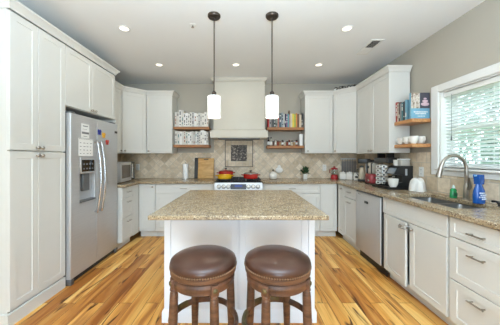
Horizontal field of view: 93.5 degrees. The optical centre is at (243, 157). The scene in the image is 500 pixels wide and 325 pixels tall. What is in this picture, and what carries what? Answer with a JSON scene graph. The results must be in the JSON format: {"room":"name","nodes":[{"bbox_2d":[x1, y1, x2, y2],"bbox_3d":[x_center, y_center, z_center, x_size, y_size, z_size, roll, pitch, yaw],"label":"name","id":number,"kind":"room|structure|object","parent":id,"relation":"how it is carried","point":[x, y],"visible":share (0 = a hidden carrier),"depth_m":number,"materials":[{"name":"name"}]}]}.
{"room":"kitchen","nodes":[
{"label":"kitchen","id":0,"kind":"room"},
{"bbox_2d":[14,227,447,324],"bbox_3d":[-0.075,1.340,0.475,4.750,0.080,8.150,0,0,0],"label":"floor","id":1,"kind":"structure","parent":0,"point":[126,287],"depth_m":2.25,"materials":[{"name":"brown wood"}]},
{"bbox_2d":[0,0,69,324],"bbox_3d":[-2.010,0.045,2.054,0.528,2.510,0.607,0,0,0],"label":"pantry cabinet","id":2,"kind":"object","parent":1,"relation":"on","point":[32,61],"visible":1,"depth_m":1.98,"materials":[{"name":"white paint"}]},
{"bbox_2d":[63,111,117,285],"bbox_3d":[-1.982,0.391,2.826,0.636,1.818,0.908,0,0,0],"label":"refrigerator","id":3,"kind":"object","parent":1,"relation":"on","point":[90,181],"depth_m":2.67,"materials":[{"name":"metal"}]},
{"bbox_2d":[81,123,88,137],"bbox_3d":[-1.748,-0.292,2.589,0.002,0.155,0.130,0,0,0],"label":"paper","id":4,"kind":"object","parent":3,"relation":"attached to","point":[84,127],"visible":1,"depth_m":2.58,"materials":[{"name":"white paper"}]},
{"bbox_2d":[79,138,92,155],"bbox_3d":[-1.748,-0.113,2.602,0.002,0.190,0.235,0,0,0],"label":"paper","id":5,"kind":"object","parent":3,"relation":"attached to","point":[85,145],"visible":1,"depth_m":2.59,"materials":[{"name":"white paper"}]},
{"bbox_2d":[117,184,138,248],"bbox_3d":[-1.978,0.863,3.538,0.624,0.874,0.512,0,0,0],"label":"base cabinet","id":6,"kind":"object","parent":1,"relation":"on","point":[127,197],"visible":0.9,"depth_m":3.44,"materials":[{"name":"white paint"}]},
{"bbox_2d":[139,184,156,235],"bbox_3d":[-1.567,0.863,4.079,0.265,0.874,0.623,0,0,0],"label":"base cabinet","id":7,"kind":"object","parent":1,"relation":"on","point":[147,192],"visible":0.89,"depth_m":3.81,"materials":[{"name":"white paint"}]},
{"bbox_2d":[156,184,214,235],"bbox_3d":[-0.952,0.863,4.078,0.960,0.874,0.624,0,0,0],"label":"base cabinet","id":8,"kind":"object","parent":1,"relation":"on","point":[165,193],"visible":0.29,"depth_m":3.80,"materials":[{"name":"white paint"}]},
{"bbox_2d":[117,178,217,187],"bbox_3d":[-1.381,0.405,3.836,1.814,0.038,1.104,0,0,0],"label":"countertop","id":9,"kind":"structure","parent":8,"relation":"on","point":[135,181],"depth_m":3.78,"materials":[{"name":"stone"}]},
{"bbox_2d":[117,162,134,182],"bbox_3d":[-2.023,0.229,3.744,0.403,0.315,0.600,0,0,-7],"label":"microwave","id":10,"kind":"object","parent":9,"relation":"on","point":[125,170],"visible":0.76,"depth_m":3.64,"materials":[{"name":"silver metal"}]},
{"bbox_2d":[182,162,189,178],"bbox_3d":[-1.055,0.235,4.240,0.140,0.302,0.140,0,0,0],"label":"paper towel roll","id":11,"kind":"object","parent":9,"relation":"on","point":[185,166],"visible":0.98,"depth_m":4.20,"materials":[{"name":"white paper"}]},
{"bbox_2d":[194,158,197,177],"bbox_3d":[-0.765,0.194,4.344,0.300,0.382,0.067,0,0,0],"label":"cutting board","id":12,"kind":"object","parent":9,"relation":"on","point":[196,159],"visible":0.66,"depth_m":4.33,"materials":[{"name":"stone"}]},
{"bbox_2d":[198,158,213,178],"bbox_3d":[-0.695,0.199,4.300,0.290,0.373,0.072,0,0,0],"label":"cutting board","id":13,"kind":"object","parent":9,"relation":"on","point":[205,165],"visible":1,"depth_m":4.29,"materials":[{"name":"brown wood"}]},
{"bbox_2d":[168,245,238,324],"bbox_3d":[-0.241,0.930,1.387,0.416,0.742,0.416,0,0,0],"label":"bar stool","id":14,"kind":"object","parent":1,"relation":"on","point":[200,272],"visible":1,"depth_m":1.28,"materials":[{"name":"brown wood"}]},
{"bbox_2d":[169,245,236,279],"bbox_3d":[-0.238,0.595,1.390,0.388,0.071,0.388,0,0,0],"label":"cushion","id":15,"kind":"object","parent":14,"relation":"on","point":[199,262],"depth_m":1.28,"materials":[{"name":"brown leather"}]},
{"bbox_2d":[215,177,261,189],"bbox_3d":[-0.088,0.828,4.031,0.756,0.944,0.728,0,0,0],"label":"range","id":16,"kind":"object","parent":1,"relation":"on","point":[235,183],"visible":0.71,"depth_m":3.73,"materials":[{"name":"metal"}]},
{"bbox_2d":[215,174,233,178],"bbox_3d":[-0.322,0.321,3.930,0.276,0.071,0.243,0,0,39],"label":"pot","id":17,"kind":"object","parent":16,"relation":"on","point":[220,176],"visible":0.99,"depth_m":3.84,"materials":[{"name":"yellow metal"}]},
{"bbox_2d":[216,168,234,176],"bbox_3d":[-0.322,0.271,4.190,0.287,0.171,0.263,0,0,29],"label":"pot","id":18,"kind":"object","parent":16,"relation":"on","point":[225,171],"visible":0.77,"depth_m":4.10,"materials":[{"name":"red ceramic"}]},
{"bbox_2d":[215,179,261,182],"bbox_3d":[-0.088,0.393,4.065,0.756,0.025,0.660,0,0,0],"label":"cooktop","id":19,"kind":"object","parent":16,"relation":"in","point":[217,180],"depth_m":3.74,"materials":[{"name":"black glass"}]},
{"bbox_2d":[241,170,259,178],"bbox_3d":[0.115,0.285,4.000,0.284,0.141,0.257,0,0,-40],"label":"pot","id":20,"kind":"object","parent":16,"relation":"on","point":[248,175],"visible":1,"depth_m":3.90,"materials":[{"name":"red metal"}]},
{"bbox_2d":[162,220,316,322],"bbox_3d":[-0.037,0.858,2.303,1.217,0.884,0.914,0,0,0],"label":"kitchen island","id":21,"kind":"object","parent":1,"relation":"on","point":[239,236],"visible":0.38,"depth_m":1.85,"materials":[{"name":"white paint"}]},
{"bbox_2d":[148,190,328,219],"bbox_3d":[-0.037,0.401,2.178,1.205,0.030,1.245,0,0,0],"label":"island countertop","id":22,"kind":"structure","parent":21,"relation":"on","point":[194,204],"depth_m":1.85,"materials":[{"name":"stone"}]},
{"bbox_2d":[241,245,311,324],"bbox_3d":[0.194,0.930,1.393,0.416,0.742,0.416,0,0,0],"label":"bar stool","id":23,"kind":"object","parent":1,"relation":"on","point":[278,272],"visible":1,"depth_m":1.28,"materials":[{"name":"brown wood"}]},
{"bbox_2d":[245,245,310,279],"bbox_3d":[0.197,0.595,1.390,0.388,0.071,0.388,0,0,0],"label":"cushion","id":24,"kind":"object","parent":23,"relation":"on","point":[265,262],"depth_m":1.28,"materials":[{"name":"brown leather"}]},
{"bbox_2d":[262,184,319,235],"bbox_3d":[0.762,0.863,4.078,0.932,0.874,0.624,0,0,0],"label":"base cabinet","id":25,"kind":"object","parent":1,"relation":"on","point":[310,193],"visible":0.24,"depth_m":3.80,"materials":[{"name":"white paint"}]},
{"bbox_2d":[318,184,336,235],"bbox_3d":[1.371,0.863,4.095,0.278,0.874,0.590,0,0,0],"label":"base cabinet","id":26,"kind":"object","parent":1,"relation":"on","point":[328,192],"visible":0.69,"depth_m":3.80,"materials":[{"name":"white paint"}]},
{"bbox_2d":[338,185,348,242],"bbox_3d":[1.784,0.863,3.674,0.613,0.874,0.212,0,0,0],"label":"base cabinet","id":27,"kind":"object","parent":1,"relation":"on","point":[340,187],"visible":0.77,"depth_m":3.65,"materials":[{"name":"white paint"}]},
{"bbox_2d":[344,186,359,251],"bbox_3d":[1.793,0.863,3.361,0.634,0.874,0.410,0,0,0],"label":"base cabinet","id":28,"kind":"object","parent":1,"relation":"on","point":[349,193],"visible":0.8,"depth_m":3.34,"materials":[{"name":"white paint"}]},
{"bbox_2d":[356,190,387,276],"bbox_3d":[1.790,0.864,2.857,0.600,0.872,0.585,0,0,0],"label":"dishwasher","id":29,"kind":"object","parent":1,"relation":"on","point":[369,207],"visible":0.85,"depth_m":2.78,"materials":[{"name":"metal"}]},
{"bbox_2d":[383,197,455,324],"bbox_3d":[1.775,0.863,2.151,0.670,0.874,0.818,0,0,0],"label":"base cabinet","id":30,"kind":"object","parent":1,"relation":"on","point":[416,239],"visible":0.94,"depth_m":2.02,"materials":[{"name":"white paint"}]},
{"bbox_2d":[450,217,499,324],"bbox_3d":[1.793,0.863,1.428,0.634,0.874,0.620,0,0,0],"label":"base cabinet","id":31,"kind":"object","parent":1,"relation":"on","point":[474,248],"visible":0.98,"depth_m":1.54,"materials":[{"name":"white paint"}]},
{"bbox_2d":[260,178,499,229],"bbox_3d":[1.203,0.405,2.752,1.810,0.038,3.273,0,0,0],"label":"countertop","id":32,"kind":"structure","parent":31,"relation":"on","point":[487,214],"depth_m":2.21,"materials":[{"name":"stone"}]},
{"bbox_2d":[269,169,276,178],"bbox_3d":[0.520,0.297,4.200,0.148,0.178,0.148,0,0,0],"label":"jar","id":33,"kind":"object","parent":32,"relation":"on","point":[272,175],"visible":1,"depth_m":4.15,"materials":[{"name":"white ceramic"}]},
{"bbox_2d":[299,166,308,178],"bbox_3d":[1.089,0.262,4.235,0.179,0.247,0.192,0,0,0],"label":"potted plant","id":34,"kind":"object","parent":32,"relation":"on","point":[305,169],"visible":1,"depth_m":4.19,"materials":[{"name":"green plant"}]},
{"bbox_2d":[329,166,337,178],"bbox_3d":[1.614,0.271,4.205,0.128,0.231,0.138,0,0,-7],"label":"coffee grinder","id":35,"kind":"object","parent":32,"relation":"on","point":[333,176],"visible":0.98,"depth_m":4.16,"materials":[{"name":"red plastic"}]},
{"bbox_2d":[340,171,345,179],"bbox_3d":[1.755,0.314,4.160,0.106,0.144,0.100,0,0,34],"label":"canister","id":36,"kind":"object","parent":32,"relation":"on","point":[342,174],"visible":0.98,"depth_m":4.12,"materials":[{"name":"white ceramic"}]},
{"bbox_2d":[346,171,352,179],"bbox_3d":[1.845,0.314,4.100,0.106,0.144,0.100,0,0,34],"label":"canister","id":37,"kind":"object","parent":32,"relation":"on","point":[349,176],"visible":0.98,"depth_m":4.06,"materials":[{"name":"white ceramic"}]},
{"bbox_2d":[353,172,358,179],"bbox_3d":[1.939,0.314,4.029,0.106,0.144,0.103,0,0,34],"label":"canister","id":38,"kind":"object","parent":32,"relation":"on","point":[355,176],"visible":0.72,"depth_m":4.00,"materials":[{"name":"white ceramic"}]},
{"bbox_2d":[356,159,370,181],"bbox_3d":[1.933,0.203,3.805,0.202,0.366,0.130,0,0,25],"label":"coffee maker","id":39,"kind":"object","parent":32,"relation":"on","point":[361,175],"visible":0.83,"depth_m":3.77,"materials":[{"name":"black plastic"}]},
{"bbox_2d":[365,173,378,184],"bbox_3d":[1.852,0.310,3.412,0.144,0.151,0.227,0,0,6],"label":"toaster","id":40,"kind":"object","parent":32,"relation":"on","point":[370,178],"visible":0.84,"depth_m":3.34,"materials":[{"name":"red metal"}]},
{"bbox_2d":[368,160,378,173],"bbox_3d":[1.987,0.209,3.609,0.159,0.353,0.164,0,0,0],"label":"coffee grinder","id":41,"kind":"object","parent":32,"relation":"on","point":[372,168],"visible":0.53,"depth_m":3.55,"materials":[{"name":"silver plastic"}]},
{"bbox_2d":[376,164,387,183],"bbox_3d":[1.900,0.235,3.235,0.150,0.302,0.150,0,0,0],"label":"coffee pod rack","id":42,"kind":"object","parent":32,"relation":"on","point":[382,166],"visible":0.91,"depth_m":3.20,"materials":[{"name":"silver metal"}]},
{"bbox_2d":[372,184,408,189],"bbox_3d":[1.900,0.371,2.985,0.360,0.030,0.370,0,0,0],"label":"mat","id":43,"kind":"object","parent":32,"relation":"on","point":[382,186],"visible":0.5,"depth_m":2.80,"materials":[{"name":"black plastic"}]},
{"bbox_2d":[387,178,398,186],"bbox_3d":[1.820,0.316,2.868,0.120,0.115,0.120,0,0,0],"label":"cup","id":44,"kind":"object","parent":43,"relation":"on","point":[393,182],"visible":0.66,"depth_m":2.83,"materials":[{"name":"white ceramic"}]},
{"bbox_2d":[385,165,412,186],"bbox_3d":[1.990,0.239,3.028,0.251,0.268,0.204,0,0,0],"label":"espresso machine","id":45,"kind":"object","parent":43,"relation":"on","point":[404,174],"visible":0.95,"depth_m":2.93,"materials":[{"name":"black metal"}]},
{"bbox_2d":[397,159,409,165],"bbox_3d":[2.025,0.059,2.980,0.120,0.092,0.080,0,0,0],"label":"food container","id":46,"kind":"object","parent":45,"relation":"on","point":[401,162],"visible":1,"depth_m":2.94,"materials":[{"name":"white plastic"}]},
{"bbox_2d":[408,178,425,191],"bbox_3d":[1.987,0.307,2.687,0.147,0.152,0.175,0,0,-25],"label":"toaster","id":47,"kind":"object","parent":32,"relation":"on","point":[416,184],"visible":1,"depth_m":2.65,"materials":[{"name":"white plastic"}]},
{"bbox_2d":[410,197,478,207],"bbox_3d":[1.798,0.511,2.143,0.415,0.173,0.755,0,0,0],"label":"sink","id":48,"kind":"object","parent":32,"relation":"in","point":[428,199],"visible":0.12,"depth_m":2.25,"materials":[{"name":"metal"}]},
{"bbox_2d":[435,154,471,199],"bbox_3d":[1.912,0.177,2.132,0.307,0.419,0.096,0,0,0],"label":"kitchen faucet","id":49,"kind":"object","parent":32,"relation":"on","point":[467,186],"visible":1,"depth_m":2.14,"materials":[{"name":"silver metal"}]},
{"bbox_2d":[449,185,457,197],"bbox_3d":[2.000,0.324,2.244,0.064,0.125,0.047,0,0,0],"label":"dish soap bottle","id":50,"kind":"object","parent":32,"relation":"on","point":[453,193],"visible":1,"depth_m":2.23,"materials":[{"name":"green plastic"}]},
{"bbox_2d":[472,174,486,203],"bbox_3d":[1.985,0.265,1.984,0.110,0.243,0.070,0,0,-14],"label":"spray bottle","id":51,"kind":"object","parent":32,"relation":"on","point":[478,195],"visible":1,"depth_m":1.96,"materials":[{"name":"blue plastic"}]},
{"bbox_2d":[491,200,499,206],"bbox_3d":[2.026,0.366,1.840,0.060,0.039,0.181,0,0,9],"label":"scrub brush","id":52,"kind":"object","parent":32,"relation":"on","point":[492,201],"visible":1,"depth_m":1.88,"materials":[{"name":"black plastic"}]},
{"bbox_2d":[122,84,356,226],"bbox_3d":[-0.075,-0.040,4.475,4.750,2.680,0.150,0,0,0],"label":"wall","id":53,"kind":"structure","parent":0,"point":[192,97],"depth_m":4.40,"materials":[{"name":"beige paint"}]},
{"bbox_2d":[118,86,149,153],"bbox_3d":[-1.966,-0.611,4.066,0.615,1.078,0.615,0,0,0],"label":"upper cabinet","id":54,"kind":"object","parent":53,"relation":"attached to","point":[134,105],"visible":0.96,"depth_m":3.93,"materials":[{"name":"white paint"}]},
{"bbox_2d":[146,90,178,153],"bbox_3d":[-1.446,-0.611,4.200,0.489,1.078,0.348,0,0,0],"label":"upper cabinet","id":55,"kind":"object","parent":53,"relation":"attached to","point":[161,105],"visible":1,"depth_m":4.08,"materials":[{"name":"white paint"}]},
{"bbox_2d":[173,127,210,130],"bbox_3d":[-0.929,-0.518,4.264,0.628,0.047,0.269,0,0,0],"label":"wooden shelf","id":56,"kind":"object","parent":53,"relation":"attached to","point":[174,128],"visible":0.88,"depth_m":4.13,"materials":[{"name":"orange wood"}]},
{"bbox_2d":[175,112,176,126],"bbox_3d":[-1.208,-0.673,4.252,0.035,0.261,0.200,0,0,0],"label":"book","id":57,"kind":"object","parent":56,"relation":"on","point":[175,112],"visible":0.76,"depth_m":4.15,"materials":[{"name":"white paper"}]},
{"bbox_2d":[179,110,181,126],"bbox_3d":[-1.128,-0.690,4.243,0.044,0.296,0.189,0,0,0],"label":"book","id":58,"kind":"object","parent":56,"relation":"on","point":[180,111],"visible":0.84,"depth_m":4.15,"materials":[{"name":"white paper"}]},
{"bbox_2d":[182,110,185,126],"bbox_3d":[-1.086,-0.690,4.251,0.035,0.296,0.196,0,0,0],"label":"book","id":59,"kind":"object","parent":56,"relation":"on","point":[183,111],"visible":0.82,"depth_m":4.15,"materials":[{"name":"white paper"}]},
{"bbox_2d":[190,112,191,126],"bbox_3d":[-0.940,-0.669,4.236,0.036,0.255,0.183,0,0,0],"label":"book","id":60,"kind":"object","parent":56,"relation":"on","point":[190,112],"visible":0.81,"depth_m":4.15,"materials":[{"name":"white paper"}]},
{"bbox_2d":[192,112,193,126],"bbox_3d":[-0.901,-0.671,4.235,0.038,0.259,0.173,0,0,0],"label":"book","id":61,"kind":"object","parent":56,"relation":"on","point":[192,112],"visible":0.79,"depth_m":4.15,"materials":[{"name":"white paper"}]},
{"bbox_2d":[194,113,196,126],"bbox_3d":[-0.860,-0.663,4.235,0.041,0.242,0.177,0,0,0],"label":"book","id":62,"kind":"object","parent":56,"relation":"on","point":[195,114],"visible":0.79,"depth_m":4.15,"materials":[{"name":"white paper"}]},
{"bbox_2d":[204,112,206,126],"bbox_3d":[-0.680,-0.672,4.242,0.039,0.261,0.195,0,0,0],"label":"book","id":63,"kind":"object","parent":56,"relation":"on","point":[205,113],"visible":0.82,"depth_m":4.15,"materials":[{"name":"grey paper"}]},
{"bbox_2d":[173,145,210,147],"bbox_3d":[-0.929,-0.202,4.264,0.628,0.047,0.269,0,0,0],"label":"wooden shelf","id":64,"kind":"object","parent":53,"relation":"attached to","point":[174,146],"visible":1,"depth_m":4.13,"materials":[{"name":"orange wood"}]},
{"bbox_2d":[177,131,180,144],"bbox_3d":[-1.160,-0.346,4.254,0.042,0.243,0.191,0,0,0],"label":"book","id":65,"kind":"object","parent":64,"relation":"on","point":[178,132],"visible":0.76,"depth_m":4.16,"materials":[{"name":"white paper"}]},
{"bbox_2d":[200,130,201,144],"bbox_3d":[-0.756,-0.355,4.241,0.026,0.260,0.187,0,0,0],"label":"book","id":66,"kind":"object","parent":64,"relation":"on","point":[200,130],"visible":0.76,"depth_m":4.15,"materials":[{"name":"white paper"}]},
{"bbox_2d":[202,130,204,144],"bbox_3d":[-0.722,-0.355,4.233,0.038,0.261,0.182,0,0,0],"label":"book","id":67,"kind":"object","parent":64,"relation":"on","point":[202,130],"visible":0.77,"depth_m":4.14,"materials":[{"name":"grey paper"}]},
{"bbox_2d":[206,132,209,144],"bbox_3d":[-0.649,-0.335,4.239,0.034,0.220,0.187,0,0,0],"label":"book","id":68,"kind":"object","parent":64,"relation":"on","point":[207,133],"visible":0.92,"depth_m":4.15,"materials":[{"name":"grey paper"}]},
{"bbox_2d":[121,140,356,177],"bbox_3d":[-0.090,0.020,4.394,4.420,0.760,0.012,0,0,0],"label":"wall tile","id":69,"kind":"structure","parent":53,"relation":"attached to","point":[151,165],"depth_m":4.39,"materials":[{"name":"tile"}]},
{"bbox_2d":[225,140,252,166],"bbox_3d":[-0.094,-0.072,4.381,0.524,0.505,0.014,0,0,0],"label":"mosaic panel","id":70,"kind":"object","parent":69,"relation":"attached to","point":[238,153],"visible":1,"depth_m":4.38,"materials":[{"name":"beige tile"}]},
{"bbox_2d":[276,165,282,172],"bbox_3d":[0.655,0.212,4.375,0.136,0.157,0.025,0,0,0],"label":"plaque","id":71,"kind":"object","parent":69,"relation":"attached to","point":[279,169],"visible":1,"depth_m":4.37,"materials":[{"name":"white ceramic"}]},
{"bbox_2d":[340,158,355,171],"bbox_3d":[1.945,0.143,4.370,0.290,0.263,0.036,0,0,0],"label":"utensil rail","id":72,"kind":"object","parent":69,"relation":"attached to","point":[351,165],"visible":0.88,"depth_m":4.36,"materials":[{"name":"grey metal"}]},
{"bbox_2d":[210,77,267,139],"bbox_3d":[-0.085,-0.851,4.170,0.984,1.057,0.460,0,0,0],"label":"range hood","id":73,"kind":"object","parent":53,"relation":"attached to","point":[242,98],"visible":0.96,"depth_m":4.09,"materials":[{"name":"beige paint"}]},
{"bbox_2d":[266,127,303,131],"bbox_3d":[0.730,-0.508,4.264,0.650,0.047,0.269,0,0,0],"label":"wooden shelf","id":74,"kind":"object","parent":53,"relation":"attached to","point":[270,129],"visible":0.88,"depth_m":4.13,"materials":[{"name":"orange wood"}]},
{"bbox_2d":[266,146,303,148],"bbox_3d":[0.730,-0.186,4.264,0.650,0.047,0.269,0,0,0],"label":"wooden shelf","id":75,"kind":"object","parent":53,"relation":"attached to","point":[267,147],"visible":0.98,"depth_m":4.13,"materials":[{"name":"orange wood"}]},
{"bbox_2d":[298,134,302,145],"bbox_3d":[1.012,-0.312,4.205,0.055,0.205,0.090,0,0,0],"label":"box","id":76,"kind":"object","parent":75,"relation":"on","point":[300,136],"visible":1,"depth_m":4.16,"materials":[{"name":"white paper"}]},
{"bbox_2d":[299,91,332,153],"bbox_3d":[1.280,-0.611,4.205,0.527,1.078,0.338,0,0,0],"label":"upper cabinet","id":77,"kind":"object","parent":53,"relation":"attached to","point":[316,106],"visible":0.98,"depth_m":4.08,"materials":[{"name":"white paint"}]},
{"bbox_2d":[330,86,356,153],"bbox_3d":[1.804,-0.611,4.076,0.579,1.078,0.596,0,0,0],"label":"upper cabinet","id":78,"kind":"object","parent":53,"relation":"attached to","point":[344,103],"visible":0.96,"depth_m":3.94,"materials":[{"name":"white paint"}]},
{"bbox_2d":[7,0,484,83],"bbox_3d":[-0.075,-1.430,0.475,4.750,0.100,8.150,0,0,0],"label":"ceiling","id":79,"kind":"structure","parent":0,"point":[306,33],"depth_m":2.62,"materials":[{"name":"white paint"}]},
{"bbox_2d":[118,25,130,31],"bbox_3d":[-1.280,-1.376,2.510,0.124,0.008,0.124,0,0,0],"label":"recessed light","id":80,"kind":"object","parent":79,"relation":"in","point":[120,27],"visible":1,"depth_m":2.51,"materials":[{"name":"white paint"}]},
{"bbox_2d":[207,11,220,118],"bbox_3d":[-0.290,-0.882,2.280,0.132,0.996,0.132,0,0,0],"label":"pendant lamp","id":81,"kind":"object","parent":79,"relation":"hanging from","point":[213,101],"visible":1,"depth_m":2.23,"materials":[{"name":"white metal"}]},
{"bbox_2d":[265,11,278,118],"bbox_3d":[0.272,-0.882,2.280,0.132,0.996,0.132,0,0,0],"label":"pendant lamp","id":82,"kind":"object","parent":79,"relation":"hanging from","point":[271,101],"visible":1,"depth_m":2.25,"materials":[{"name":"white glass"}]},
{"bbox_2d":[341,25,352,31],"bbox_3d":[1.100,-1.376,2.510,0.124,0.008,0.124,0,0,0],"label":"recessed light","id":83,"kind":"object","parent":79,"relation":"in","point":[346,28],"visible":1,"depth_m":2.51,"materials":[{"name":"white paint"}]},
{"bbox_2d":[356,39,384,54],"bbox_3d":[1.565,-1.375,2.940,0.150,0.009,0.400,0,0,0],"label":"ceiling vent","id":84,"kind":"object","parent":79,"relation":"in","point":[372,43],"visible":1,"depth_m":2.92,"materials":[{"name":"white metal"}]},
{"bbox_2d":[358,0,499,170],"bbox_3d":[2.210,-0.040,0.450,0.180,2.680,7.900,0,0,0],"label":"wall","id":85,"kind":"structure","parent":0,"point":[470,43],"depth_m":2.39,"materials":[{"name":"beige paint"}]},
{"bbox_2d":[355,65,412,153],"bbox_3d":[1.940,-0.605,3.364,0.308,1.090,0.889,0,0,0],"label":"upper cabinet","id":86,"kind":"object","parent":85,"relation":"attached to","point":[377,132],"visible":1,"depth_m":3.11,"materials":[{"name":"white paint"}]},
{"bbox_2d":[374,153,399,162],"bbox_3d":[1.978,0.008,3.272,0.165,0.136,0.335,0,0,0],"label":"radio","id":87,"kind":"object","parent":86,"relation":"attached to","point":[380,158],"visible":0.82,"depth_m":3.18,"materials":[{"name":"grey plastic"}]},
{"bbox_2d":[394,118,430,125],"bbox_3d":[2.006,-0.421,2.806,0.225,0.042,0.312,0,0,0],"label":"wooden shelf","id":88,"kind":"object","parent":85,"relation":"attached to","point":[413,121],"visible":0.92,"depth_m":2.70,"materials":[{"name":"brown wood"}]},
{"bbox_2d":[397,103,398,121],"bbox_3d":[1.990,-0.554,2.910,0.171,0.225,0.020,0,0,0],"label":"book","id":89,"kind":"object","parent":88,"relation":"on","point":[398,103],"visible":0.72,"depth_m":2.90,"materials":[{"name":"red paper"}]},
{"bbox_2d":[401,102,402,120],"bbox_3d":[1.990,-0.552,2.830,0.171,0.220,0.028,0,0,0],"label":"book","id":90,"kind":"object","parent":88,"relation":"on","point":[402,102],"visible":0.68,"depth_m":2.83,"materials":[{"name":"paper"}]},
{"bbox_2d":[403,101,404,119],"bbox_3d":[1.990,-0.554,2.800,0.171,0.225,0.030,0,0,0],"label":"book","id":91,"kind":"object","parent":88,"relation":"on","point":[404,101],"visible":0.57,"depth_m":2.79,"materials":[{"name":"black paper"}]},
{"bbox_2d":[405,100,408,119],"bbox_3d":[1.990,-0.559,2.768,0.171,0.235,0.030,0,0,0],"label":"book","id":92,"kind":"object","parent":88,"relation":"on","point":[406,101],"visible":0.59,"depth_m":2.76,"materials":[{"name":"blue paper"}]},
{"bbox_2d":[409,93,429,118],"bbox_3d":[2.006,-0.590,2.685,0.212,0.295,0.030,0,0,0],"label":"cookbook","id":93,"kind":"object","parent":88,"relation":"on","point":[419,103],"visible":0.99,"depth_m":2.67,"materials":[{"name":"blue paper"}]},
{"bbox_2d":[411,93,419,107],"bbox_3d":[1.949,-0.648,2.672,0.098,0.177,0.002,0,0,0],"label":"food photo","id":94,"kind":"object","parent":93,"relation":"attached to","point":[415,97],"depth_m":2.67},
{"bbox_2d":[420,93,429,107],"bbox_3d":[2.056,-0.648,2.672,0.112,0.177,0.002,0,0,0],"label":"photo","id":95,"kind":"object","parent":93,"relation":"attached to","point":[424,97],"depth_m":2.67},
{"bbox_2d":[421,98,428,105],"bbox_3d":[2.058,-0.633,2.670,0.097,0.093,0.001,0,0,0],"label":"photo","id":96,"kind":"object","parent":93,"relation":"attached to","point":[424,101],"depth_m":2.67},
{"bbox_2d":[394,144,430,147],"bbox_3d":[2.006,-0.138,2.806,0.225,0.040,0.312,0,0,0],"label":"wooden shelf","id":97,"kind":"object","parent":85,"relation":"attached to","point":[400,145],"visible":0.92,"depth_m":2.71,"materials":[{"name":"brown wood"}]},
{"bbox_2d":[395,137,403,144],"bbox_3d":[1.943,-0.201,2.908,0.108,0.086,0.097,0,0,39],"label":"cup","id":98,"kind":"object","parent":97,"relation":"on","point":[398,141],"visible":0.64,"depth_m":2.88,"materials":[{"name":"white ceramic"}]},
{"bbox_2d":[401,137,409,143],"bbox_3d":[1.943,-0.201,2.803,0.108,0.086,0.097,0,0,39],"label":"cup","id":99,"kind":"object","parent":97,"relation":"on","point":[404,141],"visible":0.71,"depth_m":2.78,"materials":[{"name":"white ceramic"}]},
{"bbox_2d":[407,136,418,143],"bbox_3d":[1.943,-0.201,2.703,0.108,0.086,0.097,0,0,39],"label":"cup","id":100,"kind":"object","parent":97,"relation":"on","point":[412,139],"visible":1,"depth_m":2.67,"materials":[{"name":"white ceramic"}]},
{"bbox_2d":[417,136,425,143],"bbox_3d":[2.059,-0.201,2.741,0.097,0.086,0.108,0,0,39],"label":"cup","id":101,"kind":"object","parent":97,"relation":"on","point":[421,139],"visible":0.81,"depth_m":2.71,"materials":[{"name":"white ceramic"}]},
{"bbox_2d":[357,152,499,203],"bbox_3d":[2.114,0.170,2.644,0.012,0.460,3.488,0,0,0],"label":"wall tile","id":102,"kind":"structure","parent":85,"relation":"attached to","point":[442,185],"depth_m":2.61,"materials":[{"name":"tile"}]},
{"bbox_2d":[419,167,423,176],"bbox_3d":[2.104,0.170,2.790,0.007,0.116,0.072,0,0,0],"label":"wall outlet","id":103,"kind":"object","parent":102,"relation":"attached to","point":[421,169],"visible":1,"depth_m":2.78,"materials":[{"name":"white paint"}]},
{"bbox_2d":[431,62,499,179],"bbox_3d":[2.185,-0.297,2.021,0.230,0.971,1.230,0,0,0],"label":"window","id":104,"kind":"structure","parent":85,"relation":"in","point":[438,104],"depth_m":2.50,"materials":[{"name":"white paint"}]},
{"bbox_2d":[444,75,499,169],"bbox_3d":[2.168,-0.293,2.021,0.073,0.795,1.006,0,0,0],"label":"window blind","id":105,"kind":"object","parent":104,"relation":"attached to","point":[493,82],"visible":0.98,"depth_m":2.21,"materials":[{"name":"white paint"}]},
{"bbox_3d":[-2.375,-0.040,0.450,0.150,2.680,7.900,0,0,0],"label":"wall","id":106,"kind":"structure","parent":0,"visible":0},
{"bbox_2d":[65,37,119,119],"bbox_3d":[-2.010,-0.865,2.833,0.528,0.690,0.949,0,0,0],"label":"upper cabinet","id":107,"kind":"object","parent":106,"relation":"attached to","point":[89,88],"visible":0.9,"depth_m":2.71,"materials":[{"name":"white paint"}]},
{"bbox_2d":[117,153,120,161],"bbox_3d":[-2.294,0.155,3.829,0.012,0.490,1.118,0,0,0],"label":"wall tile","id":108,"kind":"structure","parent":106,"relation":"attached to","point":[118,155],"depth_m":4.29,"materials":[{"name":"tile"}]},
{"bbox_2d":[115,81,123,152],"bbox_3d":[-2.100,-0.611,3.538,0.348,1.078,0.505,0,0,0],"label":"upper cabinet","id":109,"kind":"object","parent":106,"relation":"attached to","point":[118,87],"visible":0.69,"depth_m":3.70,"materials":[{"name":"white paint"}]},
{"label":"outside","id":110,"kind":"structure","parent":0,"visible":0},
{"bbox_3d":[16.150,1.850,4.000,27.700,0.100,44.000,0,0,0],"label":"lawn","id":111,"kind":"structure","parent":110,"visible":0},
{"bbox_2d":[458,131,469,162],"bbox_3d":[7.615,-0.509,10.294,3.635,4.629,3.596,0,0,0],"label":"tree","id":112,"kind":"object","parent":111,"relation":"on","point":[459,131],"visible":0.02,"depth_m":8.88,"materials":[{"name":"green plant"}]},
{"bbox_2d":[458,86,499,163],"bbox_3d":[8.188,-0.953,6.531,3.911,5.516,3.818,0,0,0],"label":"tree","id":113,"kind":"object","parent":111,"relation":"on","point":[497,86],"visible":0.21,"depth_m":6.93,"materials":[{"name":"green plant"}]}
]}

